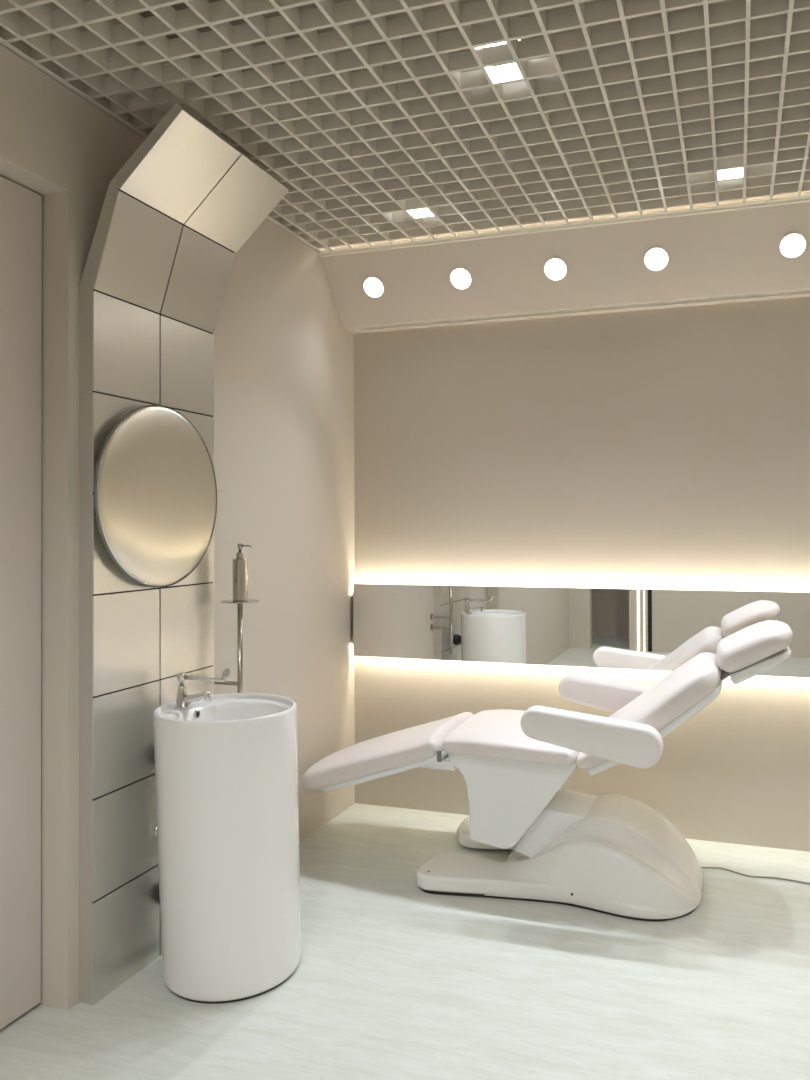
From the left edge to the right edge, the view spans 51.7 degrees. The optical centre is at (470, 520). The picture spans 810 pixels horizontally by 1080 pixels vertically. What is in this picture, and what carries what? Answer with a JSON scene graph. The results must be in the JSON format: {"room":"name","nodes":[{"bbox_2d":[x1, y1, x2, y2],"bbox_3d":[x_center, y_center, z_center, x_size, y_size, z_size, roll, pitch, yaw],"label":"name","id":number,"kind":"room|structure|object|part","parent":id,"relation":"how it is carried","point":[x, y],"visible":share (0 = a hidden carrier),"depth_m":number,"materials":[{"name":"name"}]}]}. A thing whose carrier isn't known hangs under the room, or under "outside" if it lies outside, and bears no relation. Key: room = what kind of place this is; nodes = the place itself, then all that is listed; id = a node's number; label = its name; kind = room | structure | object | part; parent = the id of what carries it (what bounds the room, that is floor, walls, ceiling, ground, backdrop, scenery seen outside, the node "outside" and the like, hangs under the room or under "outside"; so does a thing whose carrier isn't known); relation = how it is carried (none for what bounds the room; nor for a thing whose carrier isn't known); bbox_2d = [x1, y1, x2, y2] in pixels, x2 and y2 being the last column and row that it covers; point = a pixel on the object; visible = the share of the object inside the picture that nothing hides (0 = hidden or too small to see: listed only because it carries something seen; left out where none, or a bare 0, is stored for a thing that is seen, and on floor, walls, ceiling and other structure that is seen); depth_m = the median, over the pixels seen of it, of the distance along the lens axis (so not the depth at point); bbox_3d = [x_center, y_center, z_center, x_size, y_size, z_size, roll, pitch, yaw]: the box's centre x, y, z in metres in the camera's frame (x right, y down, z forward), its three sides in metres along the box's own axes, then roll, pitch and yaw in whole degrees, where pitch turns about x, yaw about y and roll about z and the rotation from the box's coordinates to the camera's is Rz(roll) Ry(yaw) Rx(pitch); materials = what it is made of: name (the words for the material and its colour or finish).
{"room":"beauty treatment room","nodes":[
{"label":"beauty treatment room","id":0,"kind":"room"},
{"bbox_2d":[0,0,354,1010],"bbox_3d":[-1.580,-0.127,1.448,0.220,3.050,5.832,0,-1,18],"label":"wall","id":1,"kind":"structure","parent":0,"point":[283,416],"depth_m":3.19,"materials":[{"name":"beige paint"}]},
{"bbox_2d":[0,176,41,1029],"bbox_3d":[-1.426,0.223,2.019,0.100,2.358,0.879,0,-1,18],"label":"door","id":2,"kind":"structure","parent":1,"relation":"in","point":[20,207],"depth_m":2.34,"materials":[{"name":"beige wood"}]},
{"bbox_2d":[0,37,322,251],"bbox_3d":[-1.507,-1.275,1.301,0.022,0.032,5.340,0,-1,18],"label":"trim","id":3,"kind":"structure","parent":1,"relation":"attached to","point":[15,47],"depth_m":2.46,"materials":[{"name":"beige metal"}]},
{"bbox_2d":[79,102,288,1005],"bbox_3d":[-0.887,0.115,2.660,0.358,2.583,0.586,0,-1,18],"label":"panel","id":4,"kind":"object","parent":1,"relation":"attached to","point":[173,221],"visible":0.76,"depth_m":2.55,"materials":[{"name":"grey tile"}]},
{"bbox_3d":[-1.056,-0.227,2.562,0.005,0.292,0.290,0,-1,18],"label":"plate","id":5,"kind":"part","parent":4,"relation":"part of","materials":[{"name":"beige tile"}]},
{"bbox_3d":[-1.052,0.961,2.551,0.005,0.292,0.290,0,-1,18],"label":"plate","id":6,"kind":"part","parent":4,"relation":"part of","materials":[{"name":"beige tile"}]},
{"bbox_3d":[-1.057,-0.523,2.565,0.005,0.292,0.290,0,-1,18],"label":"plate","id":7,"kind":"part","parent":4,"relation":"part of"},
{"bbox_3d":[-1.055,0.070,2.559,0.005,0.292,0.290,0,-1,18],"label":"plate","id":8,"kind":"part","parent":4,"relation":"part of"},
{"bbox_3d":[-1.054,0.367,2.557,0.005,0.292,0.290,0,-1,18],"label":"plate","id":9,"kind":"part","parent":4,"relation":"part of","materials":[{"name":"beige tile"}]},
{"bbox_3d":[-1.053,0.664,2.554,0.005,0.292,0.290,0,-1,18],"label":"plate","id":10,"kind":"part","parent":4,"relation":"part of","materials":[{"name":"beige tile"}]},
{"bbox_3d":[-1.051,1.259,2.549,0.005,0.294,0.290,0,-1,18],"label":"plate","id":11,"kind":"part","parent":4,"relation":"part of","materials":[{"name":"beige tile"}]},
{"bbox_3d":[-1.015,-0.813,2.553,0.093,0.278,0.290,0,-1,18],"label":"plate","id":12,"kind":"part","parent":4,"relation":"part of","materials":[{"name":"beige tile"}]},
{"bbox_2d":[94,405,216,586],"bbox_3d":[-0.994,-0.077,2.674,0.043,0.584,0.584,0,-1,18],"label":"round mirror","id":13,"kind":"object","parent":4,"relation":"attached to","point":[155,487],"visible":1,"depth_m":2.62,"materials":[{"name":"silver mirror"}]},
{"bbox_2d":[154,826,159,901],"bbox_3d":[-0.975,0.992,2.699,0.051,0.518,0.091,0,-1,18],"label":"pipe","id":14,"kind":"object","parent":4,"relation":"attached to","point":[155,831],"visible":0.02,"depth_m":2.67,"materials":[{"name":"silver metal"}]},
{"bbox_3d":[-0.961,1.261,2.830,0.005,0.294,0.290,0,-1,18],"label":"plate","id":15,"kind":"part","parent":4,"relation":"part of","materials":[{"name":"beige tile"}]},
{"bbox_3d":[-0.869,-1.056,2.508,0.218,0.200,0.290,0,-1,18],"label":"plate","id":16,"kind":"part","parent":4,"relation":"part of","materials":[{"name":"beige tile"}]},
{"bbox_3d":[-0.963,0.666,2.836,0.005,0.292,0.290,0,-1,18],"label":"plate","id":17,"kind":"part","parent":4,"relation":"part of","materials":[{"name":"beige tile"}]},
{"bbox_3d":[-0.967,-0.521,2.846,0.005,0.292,0.290,0,-1,18],"label":"plate","id":18,"kind":"part","parent":4,"relation":"part of","materials":[{"name":"beige tile"}]},
{"bbox_3d":[-0.964,0.369,2.838,0.005,0.292,0.290,0,-1,18],"label":"plate","id":19,"kind":"part","parent":4,"relation":"part of","materials":[{"name":"beige tile"}]},
{"bbox_3d":[-0.965,0.072,2.841,0.005,0.292,0.290,0,-1,18],"label":"plate","id":20,"kind":"part","parent":4,"relation":"part of","materials":[{"name":"beige tile"}]},
{"bbox_3d":[-0.966,-0.224,2.843,0.005,0.292,0.290,0,-1,18],"label":"plate","id":21,"kind":"part","parent":4,"relation":"part of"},
{"bbox_3d":[-0.925,-0.811,2.835,0.093,0.278,0.290,0,-1,18],"label":"plate","id":22,"kind":"part","parent":4,"relation":"part of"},
{"bbox_3d":[-0.778,-1.054,2.790,0.218,0.200,0.290,0,-1,18],"label":"plate","id":23,"kind":"part","parent":4,"relation":"part of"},
{"bbox_2d":[214,599,258,692],"bbox_3d":[-0.859,0.554,3.001,0.198,0.530,0.134,0,-1,18],"label":"stand","id":24,"kind":"object","parent":1,"relation":"attached to","point":[239,683],"visible":0.44,"depth_m":2.98,"materials":[{"name":"silver metal"}]},
{"bbox_3d":[-0.891,0.587,3.011,0.131,0.040,0.040,0,-1,18],"label":"wall arm","id":25,"kind":"part","parent":24,"relation":"part of","materials":[{"name":"silver metal"}]},
{"bbox_2d":[221,599,258,602],"bbox_3d":[-0.829,0.290,2.993,0.134,0.004,0.134,0,-1,18],"label":"tray","id":26,"kind":"object","parent":24,"relation":"on","point":[249,600],"depth_m":2.96,"materials":[{"name":"glass"}]},
{"bbox_2d":[233,544,251,600],"bbox_3d":[-0.824,0.185,2.988,0.052,0.205,0.068,0,-1,-42],"label":"soap dispenser","id":27,"kind":"object","parent":24,"relation":"on","point":[240,565],"visible":1,"depth_m":2.97,"materials":[{"name":"silver metal"}]},
{"bbox_2d":[233,559,247,600],"bbox_3d":[-0.830,0.213,2.994,0.052,0.150,0.052,0,-1,18],"label":"bottle","id":28,"kind":"object","parent":27,"relation":"attached to","point":[240,566],"depth_m":2.97,"materials":[{"name":"silver metal"}]},
{"bbox_2d":[319,191,809,256],"bbox_3d":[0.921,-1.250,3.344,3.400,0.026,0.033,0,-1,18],"label":"trim","id":29,"kind":"structure","parent":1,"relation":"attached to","point":[804,197],"depth_m":3.49,"materials":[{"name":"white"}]},
{"bbox_2d":[0,0,809,250],"bbox_3d":[0.104,-1.295,0.793,3.392,0.050,5.335,0,-1,18],"label":"grid","id":30,"kind":"object","parent":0,"point":[707,123],"visible":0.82,"depth_m":2.50,"materials":[{"name":"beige metal"}]},
{"bbox_2d":[476,15,528,47],"bbox_3d":[0.091,-1.344,2.333,0.120,0.066,0.120,0,-1,18],"label":"ceiling spotlight","id":31,"kind":"object","parent":30,"relation":"attached to","point":[516,16],"visible":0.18,"depth_m":2.29,"materials":[{"name":"white metal"}]},
{"bbox_2d":[0,803,809,1079],"bbox_3d":[-0.296,1.434,0.310,4.100,0.100,7.432,0,-1,18],"label":"floor","id":32,"kind":"structure","parent":0,"point":[393,979],"depth_m":2.45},
{"bbox_2d":[153,693,300,1003],"bbox_3d":[-0.759,0.994,2.610,0.436,0.823,0.442,0,-1,18],"label":"basin","id":33,"kind":"object","parent":32,"relation":"on","point":[226,766],"visible":0.99,"depth_m":2.43,"materials":[{"name":"white ceramic"}]},
{"bbox_2d":[175,668,230,708],"bbox_3d":[-0.854,0.534,2.653,0.202,0.134,0.050,0,-1,18],"label":"tap","id":34,"kind":"object","parent":33,"relation":"on","point":[183,701],"visible":1,"depth_m":2.65,"materials":[{"name":"silver metal"}]},
{"bbox_2d":[175,685,191,708],"bbox_3d":[-0.924,0.567,2.675,0.054,0.070,0.050,0,-1,18],"label":"tap","id":35,"kind":"object","parent":34,"relation":"attached to","point":[183,701],"depth_m":2.66,"materials":[{"name":"silver metal"}]},
{"bbox_3d":[-0.880,0.568,2.661,0.098,0.048,0.030,0,-1,18],"label":"spout","id":36,"kind":"part","parent":34,"relation":"part of","materials":[{"name":"silver metal"}]},
{"bbox_3d":[-0.847,0.503,2.651,0.155,0.016,0.015,0,-1,18],"label":"lever","id":37,"kind":"part","parent":34,"relation":"part of","materials":[{"name":"silver metal"}]},
{"bbox_2d":[301,620,792,921],"bbox_3d":[0.256,0.895,3.376,1.964,1.027,0.760,0,-1,18],"label":"chair","id":38,"kind":"object","parent":32,"relation":"on","point":[615,854],"visible":1,"depth_m":3.12,"materials":[{"name":"white leather"}]},
{"bbox_3d":[0.214,0.866,3.390,0.525,0.105,0.595,0,-1,18],"label":"seat","id":39,"kind":"part","parent":38,"relation":"part of","materials":[{"name":"white leather"}]},
{"bbox_3d":[0.428,0.770,2.968,0.505,0.187,0.086,0,-1,18],"label":"armrest","id":40,"kind":"part","parent":38,"relation":"part of","materials":[{"name":"white leather"}]},
{"bbox_3d":[0.634,0.775,3.610,0.505,0.187,0.086,0,-1,18],"label":"armrest","id":41,"kind":"part","parent":38,"relation":"part of","materials":[{"name":"white leather"}]},
{"bbox_3d":[0.705,0.723,3.234,0.515,0.404,0.568,0,-1,18],"label":"backrest","id":42,"kind":"part","parent":38,"relation":"part of","materials":[{"name":"white leather"}]},
{"bbox_3d":[0.964,0.582,3.152,0.159,0.122,0.036,0,-1,18],"label":"headrest post","id":43,"kind":"part","parent":38,"relation":"part of","materials":[{"name":"grey"}]},
{"bbox_2d":[701,867,809,883],"bbox_3d":[1.409,1.391,3.194,1.011,0.024,0.064,0,-1,18],"label":"power cord","id":44,"kind":"object","parent":32,"relation":"on","point":[701,867],"visible":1,"depth_m":3.27,"materials":[{"name":"beige plastic"}]},
{"bbox_2d":[139,0,809,114],"bbox_3d":[-0.078,-1.718,0.265,3.620,0.100,7.432,0,-1,18],"label":"ceiling","id":45,"kind":"structure","parent":0,"point":[180,6],"depth_m":2.77,"materials":[{"name":"beige"}]},
{"bbox_2d":[322,202,809,333],"bbox_3d":[0.976,-1.101,3.513,3.400,0.296,0.354,0,-1,18],"label":"soffit","id":46,"kind":"structure","parent":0,"point":[734,252],"depth_m":3.62,"materials":[{"name":"beige paint"}]},
{"bbox_2d":[363,276,383,297],"bbox_3d":[-0.455,-1.093,3.901,0.104,0.087,0.066,0,-1,18],"label":"recessed light","id":47,"kind":"object","parent":46,"relation":"attached to","point":[373,287],"visible":1,"depth_m":3.90,"materials":[{"name":"white"}]},
{"bbox_2d":[450,267,471,289],"bbox_3d":[-0.044,-1.095,3.769,0.104,0.087,0.066,0,-1,18],"label":"recessed light","id":48,"kind":"object","parent":46,"relation":"attached to","point":[460,277],"visible":1,"depth_m":3.77,"materials":[{"name":"white"}]},
{"bbox_2d":[544,257,566,280],"bbox_3d":[0.371,-1.098,3.636,0.104,0.087,0.066,0,-1,18],"label":"recessed light","id":49,"kind":"object","parent":46,"relation":"attached to","point":[555,268],"visible":1,"depth_m":3.63,"materials":[{"name":"white"}]},
{"bbox_2d":[354,290,809,330],"bbox_3d":[1.004,-0.951,3.597,3.296,0.004,0.049,0,-1,18],"label":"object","id":50,"kind":"object","parent":46,"relation":"attached to","point":[799,291],"visible":1,"depth_m":3.74,"materials":[{"name":"white"}]},
{"bbox_2d":[644,247,668,271],"bbox_3d":[0.782,-1.100,3.505,0.104,0.087,0.066,0,-1,18],"label":"recessed light","id":51,"kind":"object","parent":46,"relation":"attached to","point":[656,259],"visible":1,"depth_m":3.50,"materials":[{"name":"white"}]},
{"bbox_2d":[779,232,806,258],"bbox_3d":[1.294,-1.103,3.341,0.104,0.087,0.066,0,-1,18],"label":"recessed light","id":52,"kind":"object","parent":46,"relation":"attached to","point":[792,245],"visible":1,"depth_m":3.34,"materials":[{"name":"white"}]},
{"bbox_2d":[354,297,809,851],"bbox_3d":[0.947,-0.115,3.764,3.620,3.050,0.120,0,-1,18],"label":"wall","id":53,"kind":"structure","parent":0,"point":[665,448],"depth_m":3.81,"materials":[{"name":"beige paint"}]},
{"bbox_2d":[353,584,809,677],"bbox_3d":[1.024,0.483,3.642,3.365,0.357,0.055,0,-1,18],"label":"mirror","id":54,"kind":"object","parent":53,"relation":"attached to","point":[640,629],"visible":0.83,"depth_m":3.80,"materials":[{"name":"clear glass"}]}
]}

